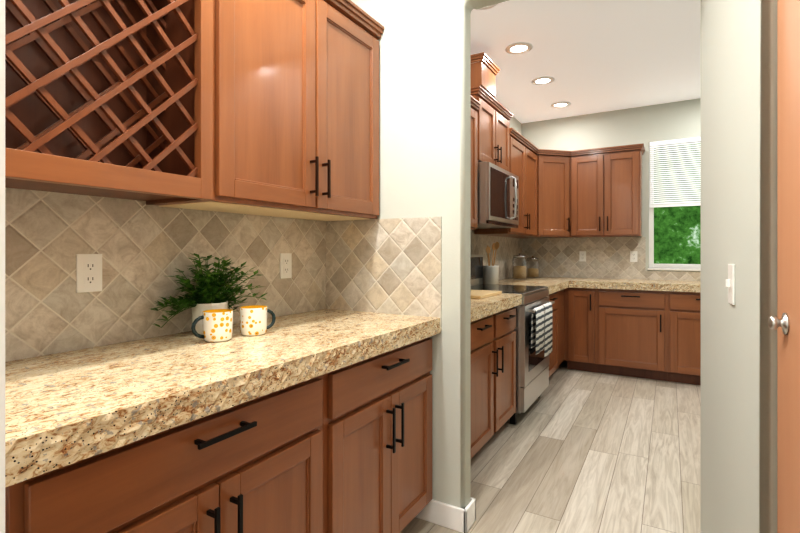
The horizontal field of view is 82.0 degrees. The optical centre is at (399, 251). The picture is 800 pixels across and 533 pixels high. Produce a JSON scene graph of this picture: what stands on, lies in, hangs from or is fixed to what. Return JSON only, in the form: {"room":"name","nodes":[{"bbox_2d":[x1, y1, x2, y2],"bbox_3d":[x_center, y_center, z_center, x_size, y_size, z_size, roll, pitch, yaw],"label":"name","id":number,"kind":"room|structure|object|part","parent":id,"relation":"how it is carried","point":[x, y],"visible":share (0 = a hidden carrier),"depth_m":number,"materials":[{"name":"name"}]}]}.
{"room":"butler's pantry","nodes":[
{"label":"butler's pantry","id":0,"kind":"room"},
{"bbox_2d":[0,0,4,532],"bbox_3d":[-0.848,-0.164,0.679,0.905,2.740,0.115,0,0,30],"label":"wall","id":1,"kind":"structure","parent":0,"point":[2,266],"depth_m":0.50,"materials":[{"name":"white paint"}]},
{"bbox_2d":[344,0,508,508],"bbox_3d":[0.382,-0.164,1.974,1.720,2.740,0.090,0,0,30],"label":"wall","id":2,"kind":"structure","parent":0,"point":[424,108],"depth_m":2.04,"materials":[{"name":"grey paint"}]},
{"bbox_2d":[326,216,441,330],"bbox_3d":[-0.098,0.098,2.199,0.649,0.507,0.008,0,0,30],"label":"backsplash","id":3,"kind":"structure","parent":2,"relation":"attached to","point":[391,266],"depth_m":2.17,"materials":[{"name":"tile"}]},
{"bbox_2d":[416,497,475,532],"bbox_3d":[0.191,1.157,2.086,0.278,0.100,0.118,0,0,30],"label":"baseboard","id":4,"kind":"object","parent":2,"relation":"attached to","point":[459,519],"visible":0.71,"depth_m":2.02,"materials":[{"name":"white paint"}]},
{"bbox_2d":[508,116,521,134],"bbox_3d":[-0.231,-0.164,2.748,0.120,2.740,6.710,0,0,30],"label":"wall","id":5,"kind":"structure","parent":0,"point":[515,124],"depth_m":5.29,"materials":[{"name":"grey paint"}]},
{"bbox_2d":[5,188,325,361],"bbox_3d":[-0.791,0.082,1.664,0.008,0.539,1.632,0,0,30],"label":"backsplash","id":6,"kind":"structure","parent":5,"relation":"attached to","point":[143,249],"depth_m":1.49,"materials":[{"name":"tile"}]},
{"bbox_2d":[76,254,101,292],"bbox_3d":[-0.939,0.065,1.394,0.008,0.115,0.070,0,0,30],"label":"electrical outlet","id":7,"kind":"object","parent":6,"relation":"attached to","point":[88,272],"visible":1,"depth_m":1.39,"materials":[{"name":"white plastic"}]},
{"bbox_2d":[280,253,291,278],"bbox_3d":[-0.522,0.065,2.108,0.008,0.115,0.070,0,0,30],"label":"electrical outlet","id":8,"kind":"object","parent":6,"relation":"attached to","point":[285,265],"visible":1,"depth_m":2.10,"materials":[{"name":"white plastic"}]},
{"bbox_2d":[133,0,383,220],"bbox_3d":[-0.478,-0.606,1.860,0.329,0.897,0.972,0,0,30],"label":"upper cabinet","id":9,"kind":"object","parent":5,"relation":"attached to","point":[262,107],"depth_m":1.56,"materials":[{"name":"brown wood"}]},
{"bbox_2d":[471,96,482,231],"bbox_3d":[0.255,-0.607,3.110,0.328,0.897,0.671,0,0,30],"label":"upper cabinet","id":10,"kind":"object","parent":5,"relation":"attached to","point":[476,108],"depth_m":3.27,"materials":[{"name":"brown wood"}]},
{"bbox_2d":[471,52,498,99],"bbox_3d":[0.511,-1.301,3.524,0.352,0.207,0.300,0,0,30],"label":"cover","id":11,"kind":"object","parent":5,"relation":"attached to","point":[483,73],"depth_m":3.34,"materials":[{"name":"brown wood"}]},
{"bbox_2d":[471,88,510,171],"bbox_3d":[0.618,-0.912,3.730,0.328,0.524,0.762,0,0,30],"label":"upper cabinet","id":12,"kind":"object","parent":5,"relation":"attached to","point":[496,130],"depth_m":3.62,"materials":[{"name":"brown wood"}]},
{"bbox_2d":[476,162,518,228],"bbox_3d":[0.673,-0.424,3.697,0.459,0.442,0.758,0,0,30],"label":"microwave","id":13,"kind":"object","parent":12,"relation":"attached to","point":[498,197],"visible":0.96,"depth_m":3.46,"materials":[{"name":"silver metal"}]},
{"bbox_3d":[0.916,-0.434,3.713,0.056,0.356,0.016,0,0,30],"label":"microwave handle","id":14,"kind":"part","parent":13,"relation":"part of","materials":[{"name":"silver metal"}]},
{"bbox_2d":[471,230,521,279],"bbox_3d":[0.562,0.067,3.977,0.008,0.569,3.548,0,0,30],"label":"backsplash","id":15,"kind":"structure","parent":5,"relation":"attached to","point":[509,248],"depth_m":4.83,"materials":[{"name":"tile"}]},
{"bbox_2d":[474,128,542,237],"bbox_3d":[1.089,-0.607,4.488,0.375,0.897,1.019,0,0,30],"label":"upper cabinet","id":16,"kind":"object","parent":5,"relation":"attached to","point":[526,159],"depth_m":4.48,"materials":[{"name":"brown wood"}]},
{"bbox_2d":[543,149,578,237],"bbox_3d":[1.580,-0.607,5.034,0.671,0.897,0.671,0,0,30],"label":"upper cabinet","id":17,"kind":"object","parent":5,"relation":"attached to","point":[560,167],"depth_m":4.87,"materials":[{"name":"brown wood"}]},
{"bbox_2d":[400,360,700,532],"bbox_3d":[1.366,1.236,1.814,3.820,0.060,6.710,0,0,30],"label":"floor","id":18,"kind":"structure","parent":0,"point":[574,451],"depth_m":2.62,"materials":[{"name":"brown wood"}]},
{"bbox_2d":[5,309,440,532],"bbox_3d":[-0.489,0.749,1.529,0.647,0.915,1.555,0,0,30],"label":"base cabinet","id":19,"kind":"object","parent":18,"relation":"on","point":[317,421],"visible":1,"depth_m":1.18,"materials":[{"name":"brown wood"}]},
{"bbox_2d":[151,253,266,334],"bbox_3d":[-0.649,0.146,1.616,0.259,0.289,0.418,0,0,30],"label":"plant","id":20,"kind":"object","parent":19,"relation":"on","point":[205,294],"visible":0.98,"depth_m":1.59,"materials":[{"name":"green plant"}]},
{"bbox_3d":[-0.676,0.234,1.635,0.124,0.112,0.124,0,0,30],"label":"pot","id":21,"kind":"part","parent":20,"relation":"part of","materials":[{"name":"white ceramic"}]},
{"bbox_2d":[191,309,232,341],"bbox_3d":[-0.607,0.242,1.502,0.094,0.096,0.125,0,0,30],"label":"mug","id":22,"kind":"object","parent":19,"relation":"on","point":[217,325],"visible":1,"depth_m":1.48,"materials":[{"name":"ceramic"}]},
{"bbox_2d":[239,305,275,335],"bbox_3d":[-0.508,0.242,1.636,0.094,0.096,0.125,0,0,30],"label":"mug","id":23,"kind":"object","parent":19,"relation":"on","point":[253,320],"visible":1,"depth_m":1.59,"materials":[{"name":"ceramic"}]},
{"bbox_2d":[471,293,521,457],"bbox_3d":[0.256,0.749,2.800,0.647,0.915,1.204,0,0,30],"label":"base cabinet","id":24,"kind":"object","parent":18,"relation":"on","point":[493,366],"visible":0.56,"depth_m":2.72,"materials":[{"name":"brown wood"}]},
{"bbox_2d":[471,293,521,329],"bbox_3d":[0.256,0.326,2.800,0.647,0.068,1.204,0,0,30],"label":"countertop","id":25,"kind":"structure","parent":24,"relation":"on","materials":[{"name":"stone"}]},
{"bbox_2d":[471,290,501,298],"bbox_3d":[0.457,0.281,3.081,0.330,0.020,0.420,0,0,30],"label":"cutting board","id":26,"kind":"object","parent":25,"relation":"on","point":[478,294],"visible":0.58,"depth_m":2.98,"materials":[{"name":"brown wood"}]},
{"bbox_2d":[471,255,554,424],"bbox_3d":[0.798,0.617,3.624,0.710,1.180,0.758,0,0,30],"label":"range","id":27,"kind":"object","parent":18,"relation":"on","point":[533,328],"visible":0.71,"depth_m":3.32,"materials":[{"name":"silver metal"}]},
{"bbox_2d":[530,305,544,354],"bbox_3d":[0.986,0.553,3.289,0.046,0.316,0.231,0,0,30],"label":"towel","id":28,"kind":"object","parent":27,"relation":"hanging from","point":[537,315],"depth_m":3.27,"materials":[{"name":"white fabric"}]},
{"bbox_3d":[1.069,0.411,3.466,0.054,0.022,0.658,0,0,30],"label":"handle","id":29,"kind":"part","parent":27,"relation":"part of","materials":[{"name":"silver metal"}]},
{"bbox_2d":[540,302,552,357],"bbox_3d":[1.120,0.589,3.518,0.046,0.386,0.241,0,0,30],"label":"towel","id":30,"kind":"object","parent":27,"relation":"hanging from","point":[548,310],"depth_m":3.51,"materials":[{"name":"white fabric"}]},
{"bbox_2d":[548,285,561,376],"bbox_3d":[1.087,0.771,4.255,0.608,0.872,0.614,0,0,30],"label":"base cabinet","id":31,"kind":"object","parent":18,"relation":"on","point":[555,357],"depth_m":4.29,"materials":[{"name":"brown wood"}]},
{"bbox_2d":[562,285,565,361],"bbox_3d":[1.319,0.771,4.651,0.608,0.872,0.419,0,0,30],"label":"base cabinet","id":32,"kind":"object","parent":18,"relation":"on","point":[563,286],"depth_m":4.67,"materials":[{"name":"brown wood"}]},
{"bbox_2d":[566,285,597,372],"bbox_3d":[1.947,0.771,4.856,0.310,0.872,0.608,0,0,30],"label":"base cabinet","id":33,"kind":"object","parent":18,"relation":"on","point":[581,300],"depth_m":4.59,"materials":[{"name":"brown wood"}]},
{"bbox_2d":[498,278,565,288],"bbox_3d":[1.168,0.311,4.391,0.615,0.040,0.931,0,0,30],"label":"countertop","id":34,"kind":"structure","parent":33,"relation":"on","point":[509,281],"depth_m":4.36,"materials":[{"name":"beige stone"}]},
{"bbox_2d":[483,242,498,283],"bbox_3d":[0.817,0.100,4.151,0.154,0.380,0.153,0,0,30],"label":"cooking utensils","id":35,"kind":"object","parent":34,"relation":"on","point":[490,274],"visible":0.94,"depth_m":4.11,"materials":[{"name":"white ceramic"}]},
{"bbox_2d":[598,285,669,380],"bbox_3d":[2.339,0.771,4.625,0.600,0.872,0.606,0,0,30],"label":"base cabinet","id":36,"kind":"object","parent":18,"relation":"on","point":[645,328],"depth_m":4.36,"materials":[{"name":"brown wood"}]},
{"bbox_2d":[522,277,700,288],"bbox_3d":[2.547,0.311,4.496,2.890,0.040,0.643,0,0,30],"label":"countertop","id":37,"kind":"structure","parent":36,"relation":"on","point":[569,280],"depth_m":4.50,"materials":[{"name":"beige stone"}]},
{"bbox_2d":[512,253,526,279],"bbox_3d":[1.264,0.154,4.868,0.150,0.273,0.150,0,0,30],"label":"canister","id":38,"kind":"object","parent":37,"relation":"on","point":[519,272],"visible":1,"depth_m":4.82,"materials":[{"name":"clear glass"}]},
{"bbox_3d":[1.264,0.038,4.868,0.135,0.042,0.135,0,0,30],"label":"lid","id":39,"kind":"part","parent":38,"relation":"part of","materials":[{"name":"grey metal"}]},
{"bbox_2d":[527,256,538,277],"bbox_3d":[1.491,0.169,5.176,0.144,0.243,0.144,0,0,30],"label":"canister","id":40,"kind":"object","parent":37,"relation":"on","point":[532,272],"visible":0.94,"depth_m":5.13,"materials":[{"name":"clear glass"}]},
{"bbox_3d":[1.491,0.069,5.176,0.130,0.042,0.130,0,0,30],"label":"lid","id":41,"kind":"part","parent":40,"relation":"part of","materials":[{"name":"grey metal"}]},
{"bbox_2d":[670,285,700,384],"bbox_3d":[2.857,0.771,4.322,0.600,0.872,0.606,0,0,30],"label":"base cabinet","id":42,"kind":"object","parent":18,"relation":"on","point":[685,304],"depth_m":4.15,"materials":[{"name":"brown wood"}]},
{"bbox_2d":[471,0,700,123],"bbox_3d":[1.366,-1.573,1.814,3.820,0.080,6.710,0,0,30],"label":"ceiling","id":43,"kind":"structure","parent":0,"point":[593,56],"depth_m":3.54,"materials":[{"name":"white paint"}]},
{"bbox_2d":[477,4,496,9],"bbox_3d":[0.510,-1.527,2.807,0.200,0.011,0.200,0,0,30],"label":"recessed light","id":44,"kind":"object","parent":43,"relation":"in","point":[489,7],"visible":0.1,"depth_m":2.88,"materials":[{"name":"white"}]},
{"bbox_2d":[505,42,532,53],"bbox_3d":[0.894,-1.527,3.463,0.200,0.011,0.200,0,0,30],"label":"recessed light","id":45,"kind":"object","parent":43,"relation":"in","point":[519,48],"visible":1,"depth_m":3.45,"materials":[{"name":"white"}]},
{"bbox_2d":[531,76,554,84],"bbox_3d":[1.278,-1.527,4.119,0.200,0.011,0.200,0,0,30],"label":"recessed light","id":46,"kind":"object","parent":43,"relation":"in","point":[543,80],"visible":1,"depth_m":4.12,"materials":[{"name":"white"}]},
{"bbox_2d":[551,101,570,107],"bbox_3d":[1.672,-1.527,4.792,0.200,0.011,0.200,0,0,30],"label":"recessed light","id":47,"kind":"object","parent":43,"relation":"in","point":[561,104],"visible":1,"depth_m":4.79,"materials":[{"name":"white"}]},
{"bbox_2d":[522,98,700,271],"bbox_3d":[3.039,-0.164,4.652,3.600,2.740,0.120,0,0,30],"label":"wall","id":48,"kind":"structure","parent":0,"point":[645,125],"depth_m":4.92,"materials":[{"name":"grey paint"}]},
{"bbox_2d":[579,144,642,237],"bbox_3d":[2.146,-0.607,4.873,0.724,0.897,0.376,0,0,30],"label":"upper cabinet","id":49,"kind":"object","parent":48,"relation":"attached to","point":[590,193],"depth_m":4.71,"materials":[{"name":"brown wood"}]},
{"bbox_2d":[522,237,700,280],"bbox_3d":[2.729,0.097,4.759,2.942,0.509,0.008,0,0,30],"label":"backsplash","id":50,"kind":"structure","parent":48,"relation":"attached to","point":[607,257],"depth_m":5.09,"materials":[{"name":"tile"}]},
{"bbox_2d":[579,251,585,260],"bbox_3d":[2.044,0.051,5.151,0.070,0.115,0.008,0,0,30],"label":"electrical outlet","id":51,"kind":"object","parent":50,"relation":"attached to","point":[582,255],"visible":1,"depth_m":5.15,"materials":[{"name":"white plastic"}]},
{"bbox_2d":[630,251,636,261],"bbox_3d":[2.484,0.051,4.893,0.070,0.115,0.008,0,0,30],"label":"electrical outlet","id":52,"kind":"object","parent":50,"relation":"attached to","point":[633,256],"visible":1,"depth_m":4.89,"materials":[{"name":"white plastic"}]},
{"bbox_2d":[648,137,700,270],"bbox_3d":[3.128,-0.481,4.568,1.180,1.345,0.105,0,0,30],"label":"kitchen window","id":53,"kind":"structure","parent":48,"relation":"in","point":[661,197],"depth_m":4.74,"materials":[{"name":"white paint"}]},
{"bbox_2d":[701,0,799,532],"bbox_3d":[0.512,-0.164,0.362,0.126,2.740,3.400,0,0,27],"label":"wall","id":54,"kind":"structure","parent":0,"point":[750,266],"depth_m":1.08,"materials":[{"name":"grey paint"}]},
{"bbox_3d":[0.914,0.089,1.279,0.016,0.110,0.070,0,0,27],"label":"light switch plate","id":55,"kind":"part","parent":54,"relation":"part of","materials":[{"name":"white plastic"}]},
{"bbox_3d":[0.763,0.144,0.931,0.029,0.044,0.044,0,0,27],"label":"hall door knob","id":56,"kind":"part","parent":54,"relation":"part of","materials":[{"name":"silver metal"}]},
{"bbox_3d":[0.630,0.178,0.595,0.038,2.033,0.852,0,0,27],"label":"hall door","id":57,"kind":"part","parent":54,"relation":"part of","materials":[{"name":"brown wood"}]},
{"label":"outside","id":58,"kind":"structure","parent":0,"visible":0},
{"bbox_2d":[654,143,700,263],"bbox_3d":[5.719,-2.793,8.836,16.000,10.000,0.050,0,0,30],"label":"trees","id":59,"kind":"object","parent":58,"point":[678,236],"depth_m":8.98,"materials":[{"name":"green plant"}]}
]}

